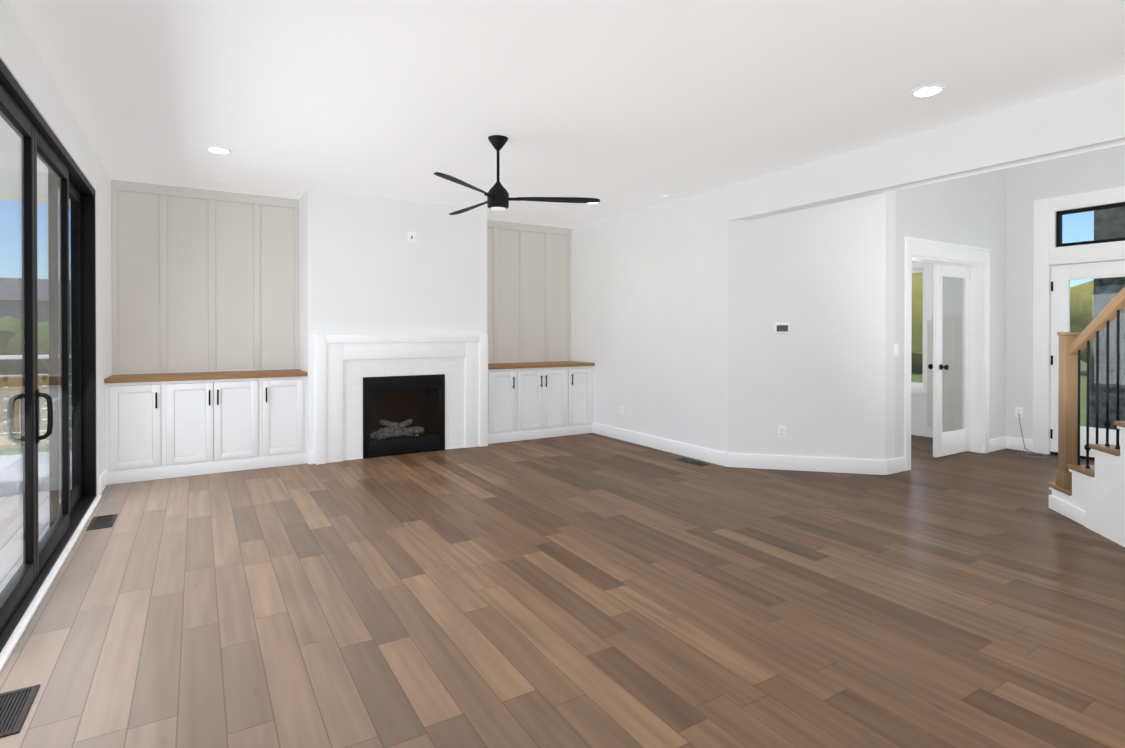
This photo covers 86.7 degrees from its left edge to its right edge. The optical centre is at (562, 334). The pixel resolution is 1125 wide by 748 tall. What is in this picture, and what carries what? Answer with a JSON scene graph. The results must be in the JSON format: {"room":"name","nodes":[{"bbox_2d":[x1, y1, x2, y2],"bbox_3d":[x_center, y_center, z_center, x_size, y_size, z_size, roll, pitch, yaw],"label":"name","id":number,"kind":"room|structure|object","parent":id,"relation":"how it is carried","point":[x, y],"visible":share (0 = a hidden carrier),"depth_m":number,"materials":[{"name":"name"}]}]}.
{"room":"living room","nodes":[
{"label":"living room","id":0,"kind":"room"},
{"bbox_2d":[0,0,111,494],"bbox_3d":[-2.144,-0.065,2.039,0.160,2.740,8.550,0,0,-32],"label":"wall","id":1,"kind":"structure","parent":0,"point":[21,58],"depth_m":4.17,"materials":[{"name":"grey paint"}]},
{"bbox_2d":[0,59,101,671],"bbox_3d":[-2.746,0.081,3.061,0.181,2.437,3.834,0,0,-32],"label":"sliding glass door","id":2,"kind":"structure","parent":1,"relation":"in","point":[25,590],"depth_m":3.36,"materials":[{"name":"black metal"}]},
{"bbox_2d":[99,469,106,494],"bbox_3d":[-3.832,1.223,4.964,0.016,0.135,0.370,0,0,-32],"label":"baseboard","id":3,"kind":"structure","parent":1,"relation":"attached to","point":[103,478],"depth_m":4.93,"materials":[{"name":"white paint"}]},
{"bbox_2d":[112,189,569,463],"bbox_3d":[-1.873,-0.089,6.769,5.250,2.740,0.770,0,0,-32],"label":"wall","id":4,"kind":"structure","parent":0,"point":[365,267],"depth_m":6.32,"materials":[{"name":"grey paint"}]},
{"bbox_2d":[111,180,570,372],"bbox_3d":[-2.051,-0.554,6.904,5.088,1.809,0.030,0,0,-32],"label":"wall","id":5,"kind":"structure","parent":4,"relation":"attached to","point":[203,279],"depth_m":6.10,"materials":[{"name":"beige paint"}]},
{"bbox_2d":[407,231,416,243],"bbox_3d":[-1.631,-1.057,6.456,0.100,0.125,0.009,0,0,-32],"label":"light switch","id":6,"kind":"object","parent":4,"relation":"attached to","point":[411,237],"visible":1,"depth_m":6.45,"materials":[{"name":"white plastic"}]},
{"bbox_2d":[0,433,1124,747],"bbox_3d":[1.538,1.354,4.306,8.800,0.120,8.550,0,0,-32],"label":"floor","id":7,"kind":"structure","parent":0,"point":[586,591],"depth_m":2.81,"materials":[{"name":"brown wood"}]},
{"bbox_2d":[0,684,39,737],"bbox_3d":[-1.921,1.302,2.047,0.140,0.006,0.310,0,0,-32],"label":"floor vent","id":8,"kind":"object","parent":7,"relation":"in","point":[15,705],"visible":1,"depth_m":2.08,"materials":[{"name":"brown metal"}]},
{"bbox_2d":[86,514,117,530],"bbox_3d":[-3.179,1.291,4.115,0.140,0.006,0.330,0,0,-32],"label":"floor vent","id":9,"kind":"object","parent":7,"relation":"in","point":[101,522],"visible":0.98,"depth_m":4.11,"materials":[{"name":"brown metal"}]},
{"bbox_2d":[105,381,163,484],"bbox_3d":[-3.892,0.850,5.452,0.419,0.876,0.563,0,0,-32],"label":"base cabinet","id":10,"kind":"object","parent":7,"relation":"on","point":[134,411],"depth_m":5.22,"materials":[{"name":"white paint"}]},
{"bbox_2d":[164,377,263,478],"bbox_3d":[-3.383,0.849,5.764,0.776,0.876,0.563,0,0,-32],"label":"base cabinet","id":11,"kind":"object","parent":7,"relation":"on","point":[164,425],"depth_m":5.53,"materials":[{"name":"white paint"}]},
{"bbox_2d":[104,369,307,384],"bbox_3d":[-3.377,0.391,5.752,1.614,0.040,0.586,0,0,-32],"label":"countertop","id":12,"kind":"structure","parent":11,"relation":"on","point":[122,379],"depth_m":5.56,"materials":[{"name":"brown wood"}]},
{"bbox_2d":[264,377,306,467],"bbox_3d":[-2.874,0.847,6.077,0.419,0.876,0.563,0,0,-32],"label":"base cabinet","id":13,"kind":"object","parent":7,"relation":"on","point":[285,398],"depth_m":5.85,"materials":[{"name":"white paint"}]},
{"bbox_2d":[315,334,487,464],"bbox_3d":[-1.824,0.637,6.665,1.860,1.290,0.666,0,0,-32],"label":"fireplace","id":14,"kind":"object","parent":7,"relation":"on","point":[379,395],"visible":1,"depth_m":6.42,"materials":[{"name":"white paint"}]},
{"bbox_2d":[488,369,519,443],"bbox_3d":[-0.868,0.841,7.308,0.397,0.876,0.563,0,0,-32],"label":"base cabinet","id":15,"kind":"object","parent":7,"relation":"on","point":[503,384],"depth_m":7.09,"materials":[{"name":"white paint"}]},
{"bbox_2d":[520,369,567,440],"bbox_3d":[-0.387,0.840,7.603,0.730,0.876,0.563,0,0,-32],"label":"base cabinet","id":16,"kind":"object","parent":7,"relation":"on","point":[531,400],"depth_m":7.37,"materials":[{"name":"white paint"}]},
{"bbox_2d":[488,361,594,368],"bbox_3d":[-0.381,0.382,7.591,1.524,0.040,0.586,0,0,-32],"label":"countertop","id":17,"kind":"structure","parent":16,"relation":"on","point":[554,364],"depth_m":7.42,"materials":[{"name":"brown wood"}]},
{"bbox_2d":[568,365,594,434],"bbox_3d":[0.093,0.838,7.898,0.397,0.876,0.563,0,0,-32],"label":"base cabinet","id":18,"kind":"object","parent":7,"relation":"on","point":[580,377],"depth_m":7.66,"materials":[{"name":"white paint"}]},
{"bbox_2d":[677,458,708,465],"bbox_3d":[1.314,1.282,6.028,0.120,0.006,0.360,0,0,-32],"label":"floor vent","id":19,"kind":"object","parent":7,"relation":"in","point":[695,462],"visible":0.96,"depth_m":6.02,"materials":[{"name":"brown metal"}]},
{"bbox_2d":[1047,287,1124,546],"bbox_3d":[3.976,0.371,3.714,1.022,1.850,1.295,0,0,13],"label":"staircase","id":20,"kind":"structure","parent":7,"relation":"on","point":[1090,497],"depth_m":4.02,"materials":[{"name":"white paint"}]},
{"bbox_2d":[10,0,1124,228],"bbox_3d":[0.094,-1.517,3.405,5.410,0.150,8.550,0,0,-32],"label":"ceiling","id":21,"kind":"structure","parent":0,"point":[620,106],"depth_m":3.43,"materials":[{"name":"white paint"}]},
{"bbox_2d":[206,147,231,153],"bbox_3d":[-2.689,-1.444,4.660,0.176,0.008,0.176,0,0,-32],"label":"recessed light","id":22,"kind":"object","parent":21,"relation":"in","point":[219,150],"visible":0.98,"depth_m":4.65,"materials":[{"name":"white paint"}]},
{"bbox_2d":[433,135,599,214],"bbox_3d":[-0.526,-1.187,4.521,1.326,0.520,1.218,0,0,-32],"label":"ceiling fan","id":23,"kind":"object","parent":21,"relation":"hanging from","point":[498,198],"visible":1,"depth_m":4.35,"materials":[{"name":"black metal"}]},
{"bbox_2d":[663,194,673,198],"bbox_3d":[1.105,-1.440,6.203,0.110,0.030,0.110,0,0,-32],"label":"smoke detector","id":24,"kind":"object","parent":21,"relation":"attached to","point":[667,196],"visible":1,"depth_m":6.17,"materials":[{"name":"white plastic"}]},
{"bbox_2d":[910,85,944,96],"bbox_3d":[2.156,-1.438,3.516,0.176,0.008,0.176,0,0,-32],"label":"recessed light","id":25,"kind":"object","parent":21,"relation":"in","point":[928,91],"visible":0.98,"depth_m":3.51,"materials":[{"name":"white paint"}]},
{"bbox_2d":[570,186,895,466],"bbox_3d":[1.609,-0.369,6.905,1.150,3.300,3.860,0,0,-32],"label":"wall","id":26,"kind":"structure","parent":0,"point":[681,307],"depth_m":5.77,"materials":[{"name":"grey paint"}]},
{"bbox_2d":[593,423,730,466],"bbox_3d":[1.007,1.214,6.782,0.019,0.135,2.314,0,0,-32],"label":"baseboard","id":27,"kind":"structure","parent":26,"relation":"attached to","point":[692,451],"depth_m":6.54,"materials":[{"name":"white paint"}]},
{"bbox_2d":[778,426,785,437],"bbox_3d":[2.096,0.927,5.689,0.072,0.115,0.008,0,0,13],"label":"electrical outlet plate","id":28,"kind":"object","parent":26,"relation":"attached to","point":[781,431],"visible":1,"depth_m":5.69,"materials":[{"name":"white plastic"}]},
{"bbox_2d":[775,323,789,333],"bbox_3d":[2.095,-0.063,5.679,0.135,0.100,0.018,0,0,13],"label":"thermostat","id":29,"kind":"object","parent":26,"relation":"attached to","point":[782,328],"visible":1,"depth_m":5.67,"materials":[{"name":"white plastic"}]},
{"bbox_2d":[728,76,1124,220],"bbox_3d":[3.081,-1.553,3.556,0.160,0.900,5.361,0,0,-32],"label":"header beam","id":30,"kind":"structure","parent":0,"point":[1086,119],"depth_m":4.08,"materials":[{"name":"grey paint"}]},
{"bbox_2d":[895,168,1006,457],"bbox_3d":[4.022,-0.366,6.215,2.240,3.300,0.160,0,0,-32],"label":"wall","id":31,"kind":"structure","parent":0,"point":[970,210],"depth_m":6.27,"materials":[{"name":"grey paint"}]},
{"bbox_2d":[731,453,904,474],"bbox_3d":[2.430,1.219,5.728,1.288,0.135,1.014,0,0,-32],"label":"baseboard","id":32,"kind":"structure","parent":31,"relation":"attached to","point":[840,465],"depth_m":5.61,"materials":[{"name":"white paint"}]},
{"bbox_2d":[894,344,898,355],"bbox_3d":[3.121,0.137,5.564,0.072,0.115,0.010,0,0,-32],"label":"switch plate","id":33,"kind":"object","parent":31,"relation":"attached to","point":[896,349],"visible":1,"depth_m":5.56,"materials":[{"name":"white plastic"}]},
{"bbox_2d":[904,237,991,470],"bbox_3d":[3.901,0.177,6.138,1.674,2.215,0.214,0,0,-32],"label":"door frame","id":34,"kind":"structure","parent":31,"relation":"attached to","point":[977,259],"depth_m":6.47,"materials":[{"name":"white paint"}]},
{"bbox_2d":[928,264,970,457],"bbox_3d":[4.175,0.267,6.376,0.712,2.008,0.190,0,0,-32],"label":"french door","id":35,"kind":"structure","parent":31,"relation":"in","point":[954,441],"depth_m":6.35,"materials":[{"name":"white paint"}]},
{"bbox_2d":[989,436,1006,451],"bbox_3d":[4.837,1.214,6.618,0.438,0.135,0.020,0,0,-32],"label":"baseboard","id":36,"kind":"structure","parent":31,"relation":"attached to","point":[1000,443],"depth_m":6.60,"materials":[{"name":"white paint"}]},
{"bbox_2d":[911,144,1124,453],"bbox_3d":[5.220,-0.368,6.558,0.160,3.300,8.550,0,0,-32],"label":"wall","id":37,"kind":"structure","parent":0,"point":[1089,171],"depth_m":6.58,"materials":[{"name":"grey paint"}]},
{"bbox_2d":[911,268,924,386],"bbox_3d":[4.217,-0.096,8.155,0.060,1.496,1.496,0,0,-32],"label":"window","id":38,"kind":"structure","parent":37,"relation":"in","point":[921,384],"depth_m":7.57,"materials":[{"name":"clear glass"}]},
{"bbox_2d":[1015,407,1022,417],"bbox_3d":[5.082,0.862,6.626,0.008,0.115,0.072,0,0,-32],"label":"electrical outlet plate","id":39,"kind":"object","parent":37,"relation":"attached to","point":[1019,410],"visible":1,"depth_m":6.63,"materials":[{"name":"white plastic"}]},
{"bbox_2d":[1017,414,1050,457],"bbox_3d":[5.006,1.079,6.369,0.392,0.400,0.368,0,0,-32],"label":"cord","id":40,"kind":"object","parent":39,"relation":"attached to","point":[1043,456],"visible":0.96,"depth_m":6.36,"materials":[{"name":"grey plastic"}]},
{"bbox_2d":[1007,437,1032,451],"bbox_3d":[5.094,1.215,6.600,0.020,0.135,0.280,0,0,-32],"label":"baseboard","id":41,"kind":"structure","parent":37,"relation":"attached to","point":[1014,443],"depth_m":6.62,"materials":[{"name":"white paint"}]},
{"bbox_2d":[1033,186,1124,453],"bbox_3d":[5.603,-0.089,5.761,0.022,2.750,1.750,0,0,-32],"label":"door frame","id":42,"kind":"structure","parent":37,"relation":"attached to","point":[1046,254],"depth_m":6.40,"materials":[{"name":"white paint"}]},
{"bbox_2d":[1050,260,1124,459],"bbox_3d":[5.510,0.271,6.035,0.195,2.023,0.902,0,0,-32],"label":"front door","id":43,"kind":"structure","parent":37,"relation":"in","point":[1062,276],"depth_m":6.29,"materials":[{"name":"white paint"}]},
{"bbox_2d":[1056,202,1124,246],"bbox_3d":[5.659,-1.121,5.762,0.060,0.381,1.416,0,0,-32],"label":"transom window","id":44,"kind":"structure","parent":37,"relation":"in","point":[1059,223],"depth_m":6.16,"materials":[{"name":"black metal"}]},
{"label":"outside","id":45,"kind":"structure","parent":0,"visible":0},
{"bbox_2d":[0,360,1086,454],"bbox_3d":[-5.425,1.723,8.465,180.000,0.300,200.000,0,0,-32],"label":"ground","id":46,"kind":"structure","parent":45,"point":[918,379],"depth_m":14.25,"materials":[{"name":"green plant"}]},
{"bbox_2d":[0,316,70,376],"bbox_3d":[-19.614,0.509,19.839,21.264,2.876,4.597,0,0,-32],"label":"hedge","id":47,"kind":"object","parent":46,"relation":"on","point":[19,331],"depth_m":20.17,"materials":[{"name":"green plant"}]},
{"bbox_2d":[0,278,70,322],"bbox_3d":[-28.034,-0.745,30.949,13.800,4.390,10.800,0,0,-32],"label":"house","id":48,"kind":"structure","parent":46,"relation":"on","point":[12,293],"depth_m":27.60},
{"bbox_2d":[911,273,1093,371],"bbox_3d":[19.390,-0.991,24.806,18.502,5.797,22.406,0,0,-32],"label":"tree","id":49,"kind":"object","parent":46,"relation":"on","point":[1088,293],"depth_m":22.23,"materials":[{"name":"green plant"}]},
{"bbox_2d":[1089,207,1124,429],"bbox_3d":[6.680,-0.489,6.732,2.500,3.860,4.000,0,0,-32],"label":"stone column","id":50,"kind":"structure","parent":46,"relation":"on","point":[1105,287],"depth_m":7.54,"materials":[{"name":"stone"}]},
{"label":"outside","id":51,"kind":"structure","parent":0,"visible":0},
{"bbox_2d":[0,117,70,592],"bbox_3d":[-3.952,-0.052,1.381,3.608,3.000,11.000,0,0,-32],"label":"deck","id":52,"kind":"object","parent":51,"point":[3,180],"depth_m":4.72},
{"bbox_2d":[0,374,60,487],"bbox_3d":[-4.699,0.844,5.105,0.630,0.950,0.640,0,0,-42],"label":"railing","id":53,"kind":"object","parent":52,"relation":"on","point":[14,413],"depth_m":5.31,"materials":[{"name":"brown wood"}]}
]}

